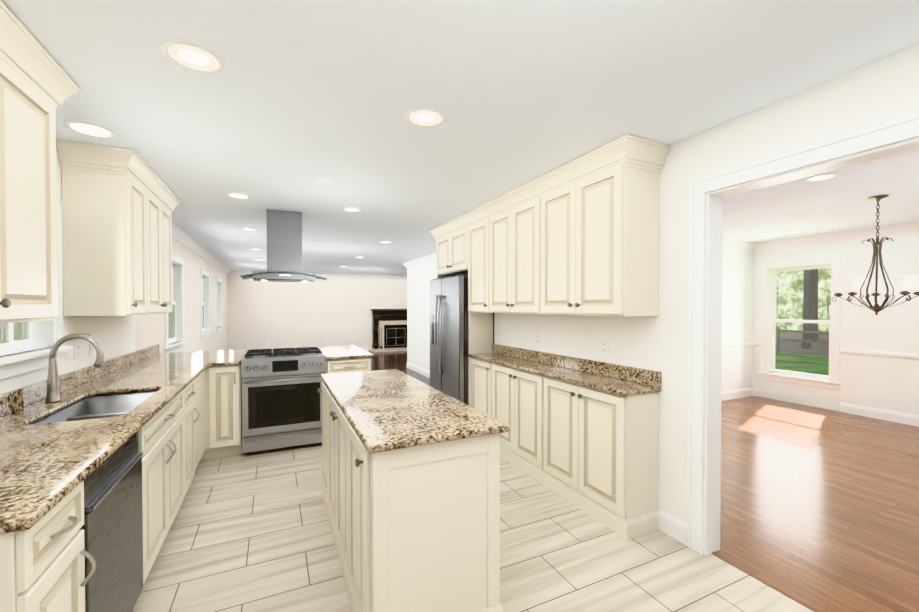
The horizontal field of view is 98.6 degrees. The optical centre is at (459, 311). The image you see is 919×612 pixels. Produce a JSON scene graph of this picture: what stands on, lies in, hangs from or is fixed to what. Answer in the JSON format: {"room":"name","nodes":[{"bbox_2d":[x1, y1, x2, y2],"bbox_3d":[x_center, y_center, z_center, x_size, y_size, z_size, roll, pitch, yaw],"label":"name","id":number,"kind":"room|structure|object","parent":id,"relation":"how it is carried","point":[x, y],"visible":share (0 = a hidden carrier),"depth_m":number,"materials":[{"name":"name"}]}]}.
{"room":"kitchen","nodes":[
{"label":"kitchen","id":0,"kind":"room"},
{"bbox_2d":[0,146,227,393],"bbox_3d":[-3.373,0.160,4.162,0.200,2.440,15.520,0,1,-25],"label":"wall","id":1,"kind":"structure","parent":0,"point":[149,330],"depth_m":3.89,"materials":[{"name":"white paint"}]},
{"bbox_2d":[0,203,73,379],"bbox_3d":[-2.324,-0.162,1.994,0.260,0.963,0.890,0,1,-25],"label":"window","id":2,"kind":"structure","parent":1,"relation":"in","point":[21,337],"depth_m":2.27,"materials":[{"name":"white"}]},
{"bbox_2d":[0,0,80,323],"bbox_3d":[-1.689,-0.489,1.255,0.381,1.066,1.092,0,1,-25],"label":"upper cabinet","id":3,"kind":"object","parent":1,"relation":"attached to","point":[38,85],"visible":1,"depth_m":1.52,"materials":[{"name":"beige wood"}]},
{"bbox_2d":[74,342,79,359],"bbox_3d":[-2.531,0.259,2.615,0.008,0.115,0.075,0,1,-25],"label":"outlet","id":4,"kind":"object","parent":1,"relation":"attached to","point":[76,350],"visible":1,"depth_m":2.60,"materials":[{"name":"white plastic"}]},
{"bbox_2d":[89,338,97,355],"bbox_3d":[-2.644,0.256,2.860,0.012,0.115,0.145,0,1,-25],"label":"outlet","id":5,"kind":"object","parent":1,"relation":"attached to","point":[92,350],"visible":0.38,"depth_m":2.82,"materials":[{"name":"white plastic"}]},
{"bbox_2d":[56,139,180,315],"bbox_3d":[-2.542,-0.512,3.074,0.381,1.066,1.372,0,1,-25],"label":"upper cabinet","id":6,"kind":"object","parent":1,"relation":"attached to","point":[119,204],"visible":1,"depth_m":2.54,"materials":[{"name":"beige wood"}]},
{"bbox_2d":[165,254,186,348],"bbox_3d":[-3.813,-0.146,5.150,0.245,1.183,1.060,0,1,-25],"label":"room window","id":7,"kind":"structure","parent":1,"relation":"in","point":[174,322],"depth_m":5.52,"materials":[{"name":"white wood"}]},
{"bbox_2d":[172,223,230,274],"bbox_3d":[-4.700,-1.043,7.314,0.085,0.115,8.260,0,1,-25],"label":"crown molding","id":8,"kind":"structure","parent":1,"relation":"attached to","point":[182,237],"depth_m":6.36,"materials":[{"name":"white wood"}]},
{"bbox_2d":[200,269,211,339],"bbox_3d":[-4.883,-0.138,7.432,0.245,1.258,1.060,0,1,-25],"label":"room window","id":9,"kind":"structure","parent":1,"relation":"in","point":[205,301],"depth_m":7.80,"materials":[{"name":"white"}]},
{"bbox_2d":[216,277,223,332],"bbox_3d":[-5.758,-0.161,9.297,0.245,1.258,1.060,0,1,-25],"label":"room window","id":10,"kind":"structure","parent":1,"relation":"in","point":[218,302],"depth_m":9.68,"materials":[{"name":"white wood"}]},
{"bbox_2d":[227,275,406,350],"bbox_3d":[-3.407,0.053,12.606,6.910,2.440,0.200,0,1,-25],"label":"wall","id":11,"kind":"structure","parent":0,"point":[333,311],"depth_m":11.93,"materials":[{"name":"white paint"}]},
{"bbox_2d":[231,270,406,279],"bbox_3d":[-3.396,-1.108,12.439,6.620,0.115,0.085,0,1,-25],"label":"crown molding","id":12,"kind":"structure","parent":11,"relation":"attached to","point":[232,272],"depth_m":12.42,"materials":[{"name":"white wood"}]},
{"bbox_2d":[367,351,429,385],"bbox_3d":[-1.842,1.348,9.049,7.110,0.060,8.000,0,1,-25],"label":"floor","id":13,"kind":"structure","parent":0,"point":[388,360],"depth_m":9.94,"materials":[{"name":"brown wood"}]},
{"bbox_2d":[369,309,406,352],"bbox_3d":[-2.013,0.589,12.879,1.780,1.360,0.499,0,1,-25],"label":"mantel surround","id":14,"kind":"object","parent":13,"relation":"on","point":[392,323],"visible":0.6,"depth_m":12.96,"materials":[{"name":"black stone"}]},
{"bbox_2d":[375,326,382,349],"bbox_3d":[-2.572,0.814,12.566,0.240,0.769,0.204,0,1,-25],"label":"stand","id":15,"kind":"object","parent":14,"relation":"on","point":[381,346],"visible":1,"depth_m":12.56,"materials":[{"name":"silver metal"}]},
{"bbox_2d":[407,260,436,371],"bbox_3d":[-0.087,0.124,7.012,0.150,2.440,5.050,0,1,-25],"label":"wall","id":16,"kind":"structure","parent":0,"point":[420,277],"depth_m":8.48,"materials":[{"name":"white paint"}]},
{"bbox_2d":[406,362,429,377],"bbox_3d":[-0.399,1.275,7.497,0.016,0.125,3.966,0,1,-25],"label":"baseboard","id":17,"kind":"structure","parent":16,"relation":"attached to","point":[419,370],"depth_m":8.51,"materials":[{"name":"white wood"}]},
{"bbox_2d":[403,253,435,268],"bbox_3d":[-0.412,-1.044,7.427,0.095,0.115,4.165,0,1,-25],"label":"crown molding","id":18,"kind":"structure","parent":16,"relation":"attached to","point":[432,257],"depth_m":8.23,"materials":[{"name":"white wood"}]},
{"bbox_2d":[3,0,918,275],"bbox_3d":[0.411,-1.123,5.921,8.560,0.080,15.520,0,1,-25],"label":"ceiling","id":19,"kind":"structure","parent":0,"point":[289,104],"depth_m":1.89,"materials":[{"name":"white paint"}]},
{"bbox_2d":[64,120,115,137],"bbox_3d":[-2.092,-1.031,2.241,0.214,0.009,0.214,0,1,-25],"label":"recessed light","id":20,"kind":"object","parent":19,"relation":"in","point":[89,128],"visible":1,"depth_m":2.22,"materials":[{"name":"white"}]},
{"bbox_2d":[161,39,224,73],"bbox_3d":[-1.070,-1.023,1.593,0.214,0.009,0.214,0,1,-25],"label":"recessed light","id":21,"kind":"object","parent":19,"relation":"in","point":[193,56],"visible":1,"depth_m":1.58,"materials":[{"name":"white"}]},
{"bbox_2d":[227,192,249,198],"bbox_3d":[-2.000,-1.048,3.576,0.184,0.009,0.184,0,1,-25],"label":"recessed light","id":22,"kind":"object","parent":19,"relation":"in","point":[238,195],"visible":1,"depth_m":3.56,"materials":[{"name":"white plastic"}]},
{"bbox_2d":[241,227,256,230],"bbox_3d":[-2.722,-1.068,5.115,0.184,0.009,0.184,0,1,-25],"label":"recessed light","id":23,"kind":"object","parent":19,"relation":"in","point":[249,229],"visible":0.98,"depth_m":5.12,"materials":[{"name":"white plastic"}]},
{"bbox_2d":[240,209,326,282],"bbox_3d":[-1.898,-0.694,4.280,0.820,0.734,0.520,0,1,-25],"label":"range hood","id":24,"kind":"object","parent":19,"relation":"hanging from","point":[284,246],"visible":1,"depth_m":4.15,"materials":[{"name":"silver metal"}]},
{"bbox_2d":[317,177,332,184],"bbox_3d":[-1.067,-1.032,3.141,0.124,0.030,0.124,0,1,-25],"label":"fire alarm","id":25,"kind":"object","parent":19,"relation":"attached to","point":[325,181],"visible":1,"depth_m":3.10,"materials":[{"name":"white plastic"}]},
{"bbox_2d":[343,207,360,211],"bbox_3d":[-1.111,-1.054,4.081,0.184,0.009,0.184,0,1,-25],"label":"recessed light","id":26,"kind":"object","parent":19,"relation":"in","point":[352,209],"visible":1,"depth_m":4.07,"materials":[{"name":"white"}]},
{"bbox_2d":[405,107,444,126],"bbox_3d":[-0.181,-1.030,2.099,0.214,0.009,0.214,0,1,-25],"label":"recessed light","id":27,"kind":"object","parent":19,"relation":"in","point":[425,116],"visible":1,"depth_m":2.08,"materials":[{"name":"white"}]},
{"bbox_2d":[783,231,800,233],"bbox_3d":[4.481,-1.070,5.324,0.184,0.009,0.184,0,1,-25],"label":"recessed light","id":28,"kind":"object","parent":19,"relation":"in","point":[788,232],"visible":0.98,"depth_m":5.33,"materials":[{"name":"white plastic"}]},
{"bbox_2d":[805,173,836,180],"bbox_3d":[2.809,-1.042,3.071,0.184,0.009,0.184,0,1,-25],"label":"recessed light","id":29,"kind":"object","parent":19,"relation":"in","point":[825,176],"visible":1,"depth_m":3.06,"materials":[{"name":"white plastic"}]},
{"bbox_2d":[827,195,918,314],"bbox_3d":[3.822,-0.511,3.644,0.683,1.084,0.664,0,1,-25],"label":"chandelier","id":30,"kind":"object","parent":19,"relation":"hanging from","point":[905,284],"visible":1,"depth_m":3.60,"materials":[{"name":"brown metal"}]},
{"bbox_2d":[132,442,813,611],"bbox_3d":[-0.094,1.446,1.298,3.690,0.060,7.520,0,1,-25],"label":"floor","id":31,"kind":"structure","parent":0,"point":[251,532],"depth_m":2.25,"materials":[{"name":"beige tile"}]},
{"bbox_2d":[79,431,142,611],"bbox_3d":[-1.605,0.976,1.458,0.570,0.875,0.596,0,1,-25],"label":"dishwasher","id":32,"kind":"object","parent":31,"relation":"on","point":[112,526],"visible":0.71,"depth_m":1.54,"materials":[{"name":"silver metal"}]},
{"bbox_2d":[0,358,370,611],"bbox_3d":[-1.528,0.952,2.993,2.132,0.884,4.027,0,1,-25],"label":"base cabinet","id":33,"kind":"object","parent":31,"relation":"on","point":[188,428],"visible":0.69,"depth_m":2.01,"materials":[{"name":"beige wood"}]},
{"bbox_2d":[0,344,373,533],"bbox_3d":[-1.525,0.444,3.009,2.157,0.130,4.105,0,1,-25],"label":"countertop","id":34,"kind":"structure","parent":33,"relation":"on","point":[45,468],"depth_m":1.75,"materials":[{"name":"stone"}]},
{"bbox_2d":[45,333,103,402],"bbox_3d":[-2.153,0.304,2.241,0.245,0.368,0.182,0,1,-25],"label":"pull-down faucet","id":35,"kind":"object","parent":34,"relation":"on","point":[53,384],"visible":1,"depth_m":2.15,"materials":[{"name":"silver metal"}]},
{"bbox_2d":[34,391,156,423],"bbox_3d":[-1.929,0.617,2.150,0.430,0.190,0.860,0,1,-25],"label":"undermount sink","id":36,"kind":"object","parent":34,"relation":"in","point":[102,406],"visible":0.19,"depth_m":2.42,"materials":[{"name":"silver metal"}]},
{"bbox_2d":[241,347,325,453],"bbox_3d":[-1.843,0.899,4.162,0.760,0.962,0.716,0,1,-25],"label":"steel gas range","id":37,"kind":"object","parent":31,"relation":"on","point":[281,402],"visible":1,"depth_m":3.88,"materials":[{"name":"grey metal"}]},
{"bbox_2d":[318,381,325,506],"bbox_3d":[-0.700,0.953,2.935,0.581,0.884,0.440,0,1,-25],"label":"base cabinet","id":38,"kind":"object","parent":31,"relation":"on","point":[323,390],"depth_m":2.86,"materials":[{"name":"beige wood"}]},
{"bbox_2d":[326,388,345,584],"bbox_3d":[-0.439,0.960,2.378,0.581,0.884,0.790,0,1,-25],"label":"base cabinet","id":39,"kind":"object","parent":31,"relation":"on","point":[335,418],"depth_m":2.27,"materials":[{"name":"beige wood"}]},
{"bbox_2d":[320,369,508,453],"bbox_3d":[-0.427,0.502,2.373,0.610,0.030,1.730,0,1,-25],"label":"countertop","id":40,"kind":"structure","parent":39,"relation":"on","point":[388,410],"depth_m":1.93,"materials":[{"name":"stone"}]},
{"bbox_2d":[346,419,503,611],"bbox_3d":[-0.178,0.967,1.822,0.581,0.884,0.440,0,1,-25],"label":"base cabinet","id":41,"kind":"object","parent":31,"relation":"on","point":[415,529],"depth_m":1.63,"materials":[{"name":"beige wood"}]},
{"bbox_2d":[430,274,493,404],"bbox_3d":[0.186,0.475,4.895,0.997,1.790,0.907,0,1,-25],"label":"fridge","id":42,"kind":"object","parent":31,"relation":"on","point":[449,336],"visible":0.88,"depth_m":4.52,"materials":[{"name":"silver metal"}]},
{"bbox_2d":[471,357,490,416],"bbox_3d":[0.350,0.939,4.194,0.296,0.880,0.476,0,1,-25],"label":"base cabinet","id":43,"kind":"object","parent":31,"relation":"on","point":[480,369],"depth_m":4.11,"materials":[{"name":"beige wood"}]},
{"bbox_2d":[491,362,538,481],"bbox_3d":[0.625,0.947,3.607,0.296,0.880,0.821,0,1,-25],"label":"base cabinet","id":44,"kind":"object","parent":31,"relation":"on","point":[514,392],"depth_m":3.49,"materials":[{"name":"beige wood"}]},
{"bbox_2d":[468,344,660,396],"bbox_3d":[0.692,0.439,3.428,0.320,0.130,2.142,0,1,-25],"label":"countertop","id":45,"kind":"structure","parent":44,"relation":"on","point":[622,380],"depth_m":3.02,"materials":[{"name":"stone"}]},
{"bbox_2d":[539,375,657,539],"bbox_3d":[0.975,0.956,2.862,0.296,0.880,0.825,0,1,-25],"label":"base cabinet","id":46,"kind":"object","parent":31,"relation":"on","point":[592,452],"depth_m":2.59,"materials":[{"name":"beige wood"}]},
{"bbox_2d":[494,248,753,391],"bbox_3d":[2.649,0.143,5.441,4.930,2.440,0.120,0,1,-25],"label":"wall","id":47,"kind":"structure","parent":0,"point":[737,302],"depth_m":6.16,"materials":[{"name":"white paint"}]},
{"bbox_2d":[721,388,754,400],"bbox_3d":[2.643,1.302,5.375,4.610,0.125,0.020,0,1,-25],"label":"baseboard","id":48,"kind":"structure","parent":47,"relation":"attached to","point":[735,394],"depth_m":6.17,"materials":[{"name":"white wood"}]},
{"bbox_2d":[722,342,757,347],"bbox_3d":[2.649,0.532,5.352,4.610,0.065,0.050,0,1,-25],"label":"trim","id":49,"kind":"structure","parent":47,"relation":"attached to","point":[730,345],"depth_m":6.17,"materials":[{"name":"white wood"}]},
{"bbox_2d":[723,239,757,250],"bbox_3d":[2.657,-1.018,5.316,4.610,0.115,0.085,0,1,-25],"label":"crown molding","id":50,"kind":"structure","parent":47,"relation":"attached to","point":[727,243],"depth_m":6.10,"materials":[{"name":"white"}]},
{"bbox_2d":[500,44,918,522],"bbox_3d":[1.835,0.193,1.514,0.120,2.440,6.300,0,1,-25],"label":"wall","id":51,"kind":"structure","parent":0,"point":[883,90],"depth_m":2.40,"materials":[{"name":"white paint"}]},
{"bbox_2d":[534,332,538,344],"bbox_3d":[0.728,0.255,3.723,0.008,0.115,0.075,0,1,-25],"label":"electrical outlet","id":52,"kind":"object","parent":51,"relation":"attached to","point":[536,338],"visible":1,"depth_m":3.72,"materials":[{"name":"white plastic"}]},
{"bbox_2d":[429,134,670,406],"bbox_3d":[0.705,0.163,3.968,0.926,2.438,3.227,0,1,-25],"label":"upper cabinet","id":53,"kind":"object","parent":51,"relation":"attached to","point":[579,235],"visible":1,"depth_m":2.84,"materials":[{"name":"beige wood"}]},
{"bbox_2d":[601,339,608,354],"bbox_3d":[1.089,0.265,2.954,0.008,0.115,0.075,0,1,-25],"label":"electrical outlet","id":54,"kind":"object","parent":51,"relation":"attached to","point":[604,346],"visible":1,"depth_m":2.95,"materials":[{"name":"white plastic"}]},
{"bbox_2d":[687,112,918,555],"bbox_3d":[1.937,0.331,1.298,0.174,2.170,2.380,0,1,-25],"label":"door frame","id":55,"kind":"structure","parent":51,"relation":"attached to","point":[894,137],"depth_m":2.27,"materials":[{"name":"white wood"}]},
{"bbox_2d":[716,396,918,611],"bbox_3d":[3.674,1.420,3.342,4.870,0.060,4.820,0,1,-25],"label":"floor","id":56,"kind":"structure","parent":0,"point":[819,510],"depth_m":2.87,"materials":[{"name":"brown wood"}]},
{"bbox_2d":[711,552,822,611],"bbox_3d":[1.956,1.415,1.271,0.030,0.006,2.290,0,1,-25],"label":"threshold","id":57,"kind":"object","parent":56,"relation":"on","point":[787,594],"depth_m":2.04,"materials":[{"name":"brown wood"}]},
{"bbox_2d":[784,407,812,413],"bbox_3d":[4.662,1.359,5.439,0.100,0.007,0.300,0,1,-25],"label":"floor vent","id":58,"kind":"object","parent":56,"relation":"in","point":[798,410],"visible":0.94,"depth_m":5.42,"materials":[{"name":"brown"}]},
{"bbox_2d":[753,232,918,415],"bbox_3d":[5.788,0.158,4.317,0.200,2.440,4.820,0,1,-25],"label":"wall","id":59,"kind":"structure","parent":0,"point":[885,383],"depth_m":5.13,"materials":[{"name":"white paint"}]},
{"bbox_2d":[758,256,840,389],"bbox_3d":[5.048,0.152,5.843,0.245,1.818,1.000,0,1,-25],"label":"dining room window","id":60,"kind":"structure","parent":59,"relation":"in","point":[769,279],"depth_m":5.86,"materials":[{"name":"white wood"}]},
{"bbox_2d":[758,221,918,249],"bbox_3d":[5.663,-1.004,4.233,0.085,0.115,4.380,0,1,-25],"label":"crown molding","id":61,"kind":"structure","parent":59,"relation":"attached to","point":[910,227],"depth_m":5.31,"materials":[{"name":"white wood"}]},
{"bbox_2d":[840,403,918,426],"bbox_3d":[5.922,1.322,3.793,0.016,0.125,3.490,0,1,-25],"label":"baseboard","id":62,"kind":"structure","parent":59,"relation":"attached to","point":[903,418],"depth_m":5.01,"materials":[{"name":"white wood"}]},
{"bbox_2d":[840,348,918,359],"bbox_3d":[5.919,0.552,3.782,0.022,0.065,3.490,0,1,-25],"label":"trim","id":63,"kind":"structure","parent":59,"relation":"attached to","point":[870,353],"depth_m":5.00,"materials":[{"name":"white wood"}]},
{"label":"outside","id":64,"kind":"structure","parent":0,"visible":0},
{"bbox_2d":[775,352,828,375],"bbox_3d":[1.465,1.932,8.730,90.000,0.020,95.000,0,1,-25],"label":"ground","id":65,"kind":"structure","parent":64,"point":[812,363],"depth_m":14.11,"materials":[{"name":"green plant"}]},
{"bbox_2d":[775,327,828,352],"bbox_3d":[13.960,1.238,17.311,0.120,1.150,48.060,0,1,-25],"label":"rail fence","id":66,"kind":"object","parent":65,"relation":"on","point":[778,338],"depth_m":16.70,"materials":[{"name":"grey wood"}]},
{"bbox_2d":[779,269,828,355],"bbox_3d":[10.313,-8.130,12.753,42.454,20.000,95.000,0,1,-25],"label":"trunks","id":67,"kind":"object","parent":65,"relation":"on","point":[820,347],"depth_m":19.25,"materials":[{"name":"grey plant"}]},
{"bbox_2d":[776,268,830,332],"bbox_3d":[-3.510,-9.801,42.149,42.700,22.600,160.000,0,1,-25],"label":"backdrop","id":68,"kind":"structure","parent":64,"point":[797,301],"depth_m":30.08,"materials":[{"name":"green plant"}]}
]}

